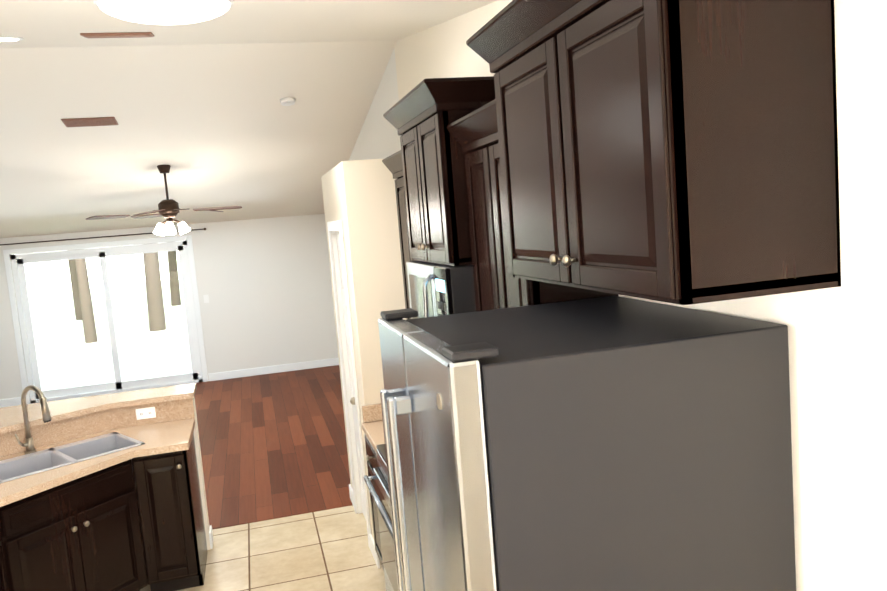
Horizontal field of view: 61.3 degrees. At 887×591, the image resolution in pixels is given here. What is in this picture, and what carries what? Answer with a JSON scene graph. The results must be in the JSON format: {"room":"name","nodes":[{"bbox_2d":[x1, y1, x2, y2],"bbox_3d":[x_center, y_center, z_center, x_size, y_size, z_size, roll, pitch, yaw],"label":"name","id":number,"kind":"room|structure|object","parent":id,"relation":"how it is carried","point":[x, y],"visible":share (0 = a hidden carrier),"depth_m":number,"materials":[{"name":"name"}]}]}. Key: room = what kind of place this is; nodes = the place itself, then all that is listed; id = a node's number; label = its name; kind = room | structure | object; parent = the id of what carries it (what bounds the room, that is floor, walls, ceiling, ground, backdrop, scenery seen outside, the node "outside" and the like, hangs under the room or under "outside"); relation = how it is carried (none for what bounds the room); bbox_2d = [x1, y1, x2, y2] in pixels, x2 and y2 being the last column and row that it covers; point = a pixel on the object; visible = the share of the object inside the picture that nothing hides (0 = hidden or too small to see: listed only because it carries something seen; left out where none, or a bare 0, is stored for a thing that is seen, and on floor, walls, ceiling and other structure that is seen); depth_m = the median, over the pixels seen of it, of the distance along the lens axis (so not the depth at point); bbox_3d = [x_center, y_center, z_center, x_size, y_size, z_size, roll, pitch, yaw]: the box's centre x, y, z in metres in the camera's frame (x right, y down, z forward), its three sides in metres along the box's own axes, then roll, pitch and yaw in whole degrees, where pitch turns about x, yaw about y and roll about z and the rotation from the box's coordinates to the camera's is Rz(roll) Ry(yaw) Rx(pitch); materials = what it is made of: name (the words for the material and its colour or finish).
{"room":"kitchen","nodes":[
{"label":"kitchen","id":0,"kind":"room"},
{"bbox_2d":[2,397,210,553],"bbox_3d":[-2.237,1.262,4.512,1.469,1.034,0.685,-6,6,-14],"label":"wall","id":1,"kind":"structure","parent":0,"point":[201,478],"depth_m":4.92,"materials":[{"name":"beige paint"}]},
{"bbox_2d":[0,383,196,456],"bbox_3d":[-2.267,0.792,4.515,1.448,0.170,0.889,-6,6,-14],"label":"backsplash","id":2,"kind":"structure","parent":1,"relation":"attached to","point":[73,418],"depth_m":4.30,"materials":[{"name":"beige stone"}]},
{"bbox_2d":[136,407,155,419],"bbox_3d":[-1.893,0.749,4.755,0.115,0.070,0.008,-6,6,-14],"label":"outlet","id":3,"kind":"object","parent":2,"relation":"attached to","point":[145,413],"visible":1,"depth_m":4.75,"materials":[{"name":"white plastic"}]},
{"bbox_2d":[209,525,212,543],"bbox_3d":[-2.201,1.682,4.919,1.312,0.110,0.014,-6,6,-14],"label":"baseboard","id":4,"kind":"structure","parent":1,"relation":"attached to","point":[210,529],"depth_m":4.98,"materials":[{"name":"white wood"}]},
{"bbox_2d":[0,214,337,403],"bbox_3d":[-4.170,-0.493,10.395,5.170,3.600,0.120,-6,6,-14],"label":"wall","id":5,"kind":"structure","parent":0,"point":[264,284],"depth_m":10.75,"materials":[{"name":"white paint"}]},
{"bbox_2d":[0,397,20,407],"bbox_3d":[-6.072,1.463,9.984,0.840,0.110,0.014,-6,6,-14],"label":"baseboard","id":6,"kind":"structure","parent":5,"relation":"attached to","point":[11,401],"depth_m":10.04,"materials":[{"name":"white wood"}]},
{"bbox_2d":[0,228,205,245],"bbox_3d":[-4.669,-0.788,10.130,2.796,0.036,0.088,-6,6,-14],"label":"curtain rod","id":7,"kind":"object","parent":5,"relation":"attached to","point":[89,238],"visible":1,"depth_m":10.06,"materials":[{"name":"brown metal"}]},
{"bbox_2d":[3,235,207,403],"bbox_3d":[-4.602,0.310,10.329,2.380,2.090,0.114,-6,6,-14],"label":"sliding glass door","id":8,"kind":"structure","parent":5,"relation":"in","point":[183,246],"depth_m":10.30,"materials":[{"name":"white"}]},
{"bbox_2d":[203,295,208,302],"bbox_3d":[-3.357,0.048,10.587,0.070,0.115,0.010,-6,6,-14],"label":"light switch","id":9,"kind":"object","parent":5,"relation":"attached to","point":[206,298],"visible":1,"depth_m":10.59,"materials":[{"name":"white plastic"}]},
{"bbox_2d":[208,358,338,380],"bbox_3d":[-2.458,1.076,10.909,1.860,0.110,0.014,-6,6,-14],"label":"baseboard","id":10,"kind":"structure","parent":5,"relation":"attached to","point":[237,373],"depth_m":10.90,"materials":[{"name":"white wood"}]},
{"bbox_2d":[31,365,351,527],"bbox_3d":[-3.301,1.549,7.853,5.410,0.060,5.790,-6,6,-14],"label":"floor","id":11,"kind":"structure","parent":0,"point":[273,445],"depth_m":7.27,"materials":[{"name":"brown wood"}]},
{"bbox_2d":[212,504,352,529],"bbox_3d":[-1.562,1.643,5.317,3.090,0.004,0.024,-6,6,-14],"label":"threshold strip","id":12,"kind":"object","parent":11,"relation":"on","point":[281,516],"depth_m":5.41,"materials":[{"name":"brown wood"}]},
{"bbox_2d":[0,41,396,237],"bbox_3d":[-3.524,-1.282,7.542,5.410,1.206,5.820,-6,6,-14],"label":"ceiling","id":13,"kind":"structure","parent":0,"point":[215,125],"depth_m":6.58,"materials":[{"name":"beige paint"}]},
{"bbox_2d":[61,117,117,126],"bbox_3d":[-2.889,-1.417,6.120,0.400,0.047,0.178,-6,6,-14],"label":"ceiling vent","id":14,"kind":"object","parent":13,"relation":"in","point":[92,122],"visible":0.98,"depth_m":6.09,"materials":[{"name":"brown metal"}]},
{"bbox_2d":[86,165,241,235],"bbox_3d":[-2.817,-0.966,7.585,1.483,0.710,1.449,-6,6,-14],"label":"ceiling fan","id":15,"kind":"object","parent":13,"relation":"hanging from","point":[168,209],"visible":1,"depth_m":7.58,"materials":[{"name":"brown metal"}]},
{"bbox_2d":[280,97,294,105],"bbox_3d":[-1.292,-1.607,6.207,0.130,0.053,0.128,-6,6,-14],"label":"smoke detector","id":16,"kind":"object","parent":13,"relation":"attached to","point":[288,101],"visible":1,"depth_m":6.17,"materials":[{"name":"white plastic"}]},
{"bbox_2d":[0,0,497,47],"bbox_3d":[-1.978,-0.841,1.688,5.410,1.111,6.320,-6,6,-14],"label":"ceiling","id":17,"kind":"structure","parent":0,"point":[46,23],"depth_m":3.79,"materials":[{"name":"beige paint"}]},
{"bbox_2d":[0,37,23,40],"bbox_3d":[-2.395,-1.398,4.075,0.190,0.037,0.189,-6,6,-14],"label":"recessed light","id":18,"kind":"object","parent":17,"relation":"in","point":[10,38],"visible":1,"depth_m":4.06,"materials":[{"name":"white plastic"}]},
{"bbox_2d":[80,32,153,37],"bbox_3d":[-1.779,-1.423,4.091,0.360,0.040,0.159,-6,6,-14],"label":"ceiling vent","id":19,"kind":"object","parent":17,"relation":"in","point":[122,35],"visible":1,"depth_m":4.04,"materials":[{"name":"brown metal"}]},
{"bbox_2d":[93,0,233,24],"bbox_3d":[-1.034,-1.085,2.782,0.490,0.158,0.488,-6,6,-14],"label":"dome light","id":20,"kind":"object","parent":17,"relation":"attached to","point":[166,12],"visible":1,"depth_m":2.66,"materials":[{"name":"white glass"}]},
{"bbox_2d":[140,505,385,590],"bbox_3d":[-1.751,2.037,2.004,5.410,0.060,6.350,-6,6,-14],"label":"floor","id":21,"kind":"structure","parent":0,"point":[326,550],"depth_m":4.75,"materials":[{"name":"beige tile"}]},
{"bbox_2d":[0,456,163,590],"bbox_3d":[-1.888,1.382,3.943,0.608,0.860,0.548,-6,6,-14],"label":"base cabinet","id":22,"kind":"object","parent":21,"relation":"on","point":[84,533],"depth_m":3.95,"materials":[{"name":"brown wood"}]},
{"bbox_2d":[0,447,39,506],"bbox_3d":[-2.317,1.050,3.100,0.660,0.040,3.029,-6,6,-14],"label":"countertop","id":23,"kind":"structure","parent":22,"relation":"on","point":[3,484],"depth_m":4.21,"materials":[{"name":"beige stone"}]},
{"bbox_2d":[0,432,145,482],"bbox_3d":[-2.132,0.977,4.207,0.760,0.166,0.440,-10,8,-44],"label":"sink","id":24,"kind":"object","parent":23,"relation":"in","point":[48,459],"visible":0.46,"depth_m":4.28,"materials":[{"name":"silver metal"}]},
{"bbox_2d":[0,418,194,505],"bbox_3d":[-1.852,0.898,4.196,0.808,0.040,1.129,-6,6,-14],"label":"countertop","id":25,"kind":"structure","parent":22,"relation":"on","point":[166,437],"depth_m":4.20,"materials":[{"name":"beige stone"}]},
{"bbox_2d":[15,385,51,453],"bbox_3d":[-2.334,0.708,4.262,0.214,0.398,0.169,-6,6,-14],"label":"faucet","id":26,"kind":"object","parent":25,"relation":"on","point":[28,445],"visible":0.98,"depth_m":4.27,"materials":[{"name":"silver metal"}]},
{"bbox_2d":[365,435,383,569],"bbox_3d":[-0.085,1.203,4.269,0.664,0.859,0.518,-6,6,-14],"label":"base cabinet","id":27,"kind":"object","parent":21,"relation":"on","point":[371,457],"visible":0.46,"depth_m":4.28,"materials":[{"name":"brown wood"}]},
{"bbox_2d":[362,403,384,452],"bbox_3d":[-0.112,0.705,4.221,0.638,0.140,0.516,-6,6,-14],"label":"countertop","id":28,"kind":"structure","parent":27,"relation":"on","point":[372,426],"depth_m":4.34,"materials":[{"name":"beige stone"}]},
{"bbox_2d":[363,444,397,590],"bbox_3d":[0.053,1.099,3.561,0.724,1.190,0.894,-6,6,-14],"label":"range","id":29,"kind":"object","parent":21,"relation":"on","point":[380,496],"visible":0.08,"depth_m":3.69,"materials":[{"name":"silver metal"}]},
{"bbox_2d":[378,296,795,590],"bbox_3d":[0.329,0.931,2.069,0.862,1.788,0.830,-6,6,-14],"label":"fridge","id":30,"kind":"object","parent":21,"relation":"on","point":[613,443],"visible":1,"depth_m":1.64,"materials":[{"name":"black"}]},
{"bbox_2d":[321,159,405,566],"bbox_3d":[-0.341,0.356,5.035,0.610,2.420,1.220,-6,6,-14],"label":"wall","id":31,"kind":"structure","parent":0,"point":[359,198],"depth_m":4.35,"materials":[{"name":"beige paint"}]},
{"bbox_2d":[327,220,370,549],"bbox_3d":[-0.582,0.546,4.992,0.116,2.090,0.710,-6,6,-14],"label":"door frame","id":32,"kind":"structure","parent":31,"relation":"attached to","point":[333,226],"depth_m":5.20,"materials":[{"name":"white"}]},
{"bbox_2d":[336,233,365,518],"bbox_3d":[-0.608,0.583,4.988,0.105,1.998,0.554,-6,6,-14],"label":"pantry door","id":33,"kind":"structure","parent":31,"relation":"in","point":[352,400],"depth_m":5.17,"materials":[{"name":"white wood"}]},
{"bbox_2d":[349,484,352,499],"bbox_3d":[-0.433,1.454,5.742,0.584,0.110,0.014,-6,6,-14],"label":"baseboard","id":34,"kind":"structure","parent":31,"relation":"attached to","point":[350,488],"depth_m":5.58,"materials":[{"name":"white wood"}]},
{"bbox_2d":[369,534,379,568],"bbox_3d":[-0.425,1.572,4.607,0.014,0.110,0.273,-6,6,-14],"label":"baseboard","id":35,"kind":"structure","parent":31,"relation":"attached to","point":[372,546],"depth_m":4.58,"materials":[{"name":"white wood"}]},
{"bbox_2d":[349,0,886,590],"bbox_3d":[-0.087,-0.283,5.256,0.120,3.600,12.140,-6,6,-14],"label":"wall","id":36,"kind":"structure","parent":0,"point":[838,368],"depth_m":1.58,"materials":[{"name":"beige paint"}]},
{"bbox_2d":[382,150,417,319],"bbox_3d":[-0.044,-0.254,4.082,0.379,1.050,0.674,-6,6,-14],"label":"upper cabinet","id":37,"kind":"object","parent":36,"relation":"attached to","point":[393,163],"visible":0.19,"depth_m":4.23,"materials":[{"name":"brown wood"}]},
{"bbox_2d":[383,76,495,265],"bbox_3d":[0.069,-0.522,3.348,0.468,0.725,0.876,-6,6,-14],"label":"upper cabinet","id":38,"kind":"object","parent":36,"relation":"attached to","point":[422,115],"visible":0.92,"depth_m":3.00,"materials":[{"name":"brown wood"}]},
{"bbox_2d":[406,261,475,318],"bbox_3d":[0.111,0.069,3.409,0.478,0.455,0.754,-6,6,-14],"label":"microwave","id":39,"kind":"object","parent":38,"relation":"attached to","point":[435,289],"visible":0.25,"depth_m":3.10,"materials":[{"name":"silver metal"}]},
{"bbox_2d":[446,99,617,311],"bbox_3d":[0.313,-0.142,2.733,0.379,1.050,0.618,-6,6,-14],"label":"upper cabinet","id":40,"kind":"object","parent":36,"relation":"attached to","point":[474,133],"visible":0.15,"depth_m":2.69,"materials":[{"name":"brown wood"}]},
{"bbox_2d":[466,0,840,304],"bbox_3d":[0.455,-0.409,1.925,0.449,0.755,1.088,-6,6,-14],"label":"upper cabinet","id":41,"kind":"object","parent":36,"relation":"attached to","point":[682,152],"visible":1,"depth_m":1.51,"materials":[{"name":"brown wood"}]},
{"label":"outside","id":42,"kind":"structure","parent":0,"visible":0},
{"bbox_2d":[15,241,180,292],"bbox_3d":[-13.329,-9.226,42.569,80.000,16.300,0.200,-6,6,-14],"label":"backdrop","id":43,"kind":"structure","parent":42,"point":[93,278],"depth_m":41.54,"materials":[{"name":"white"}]},
{"bbox_2d":[28,279,191,390],"bbox_3d":[-11.651,-0.846,39.519,60.000,0.050,59.880,-6,6,-14],"label":"ground","id":44,"kind":"structure","parent":42,"point":[124,323],"depth_m":18.02,"materials":[{"name":"white"}]},
{"bbox_2d":[68,243,180,342],"bbox_3d":[-9.745,-5.431,21.849,22.914,12.514,21.781,-6,6,-14],"label":"trees","id":45,"kind":"object","parent":44,"relation":"on","point":[87,303],"depth_m":19.11,"materials":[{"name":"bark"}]}
]}

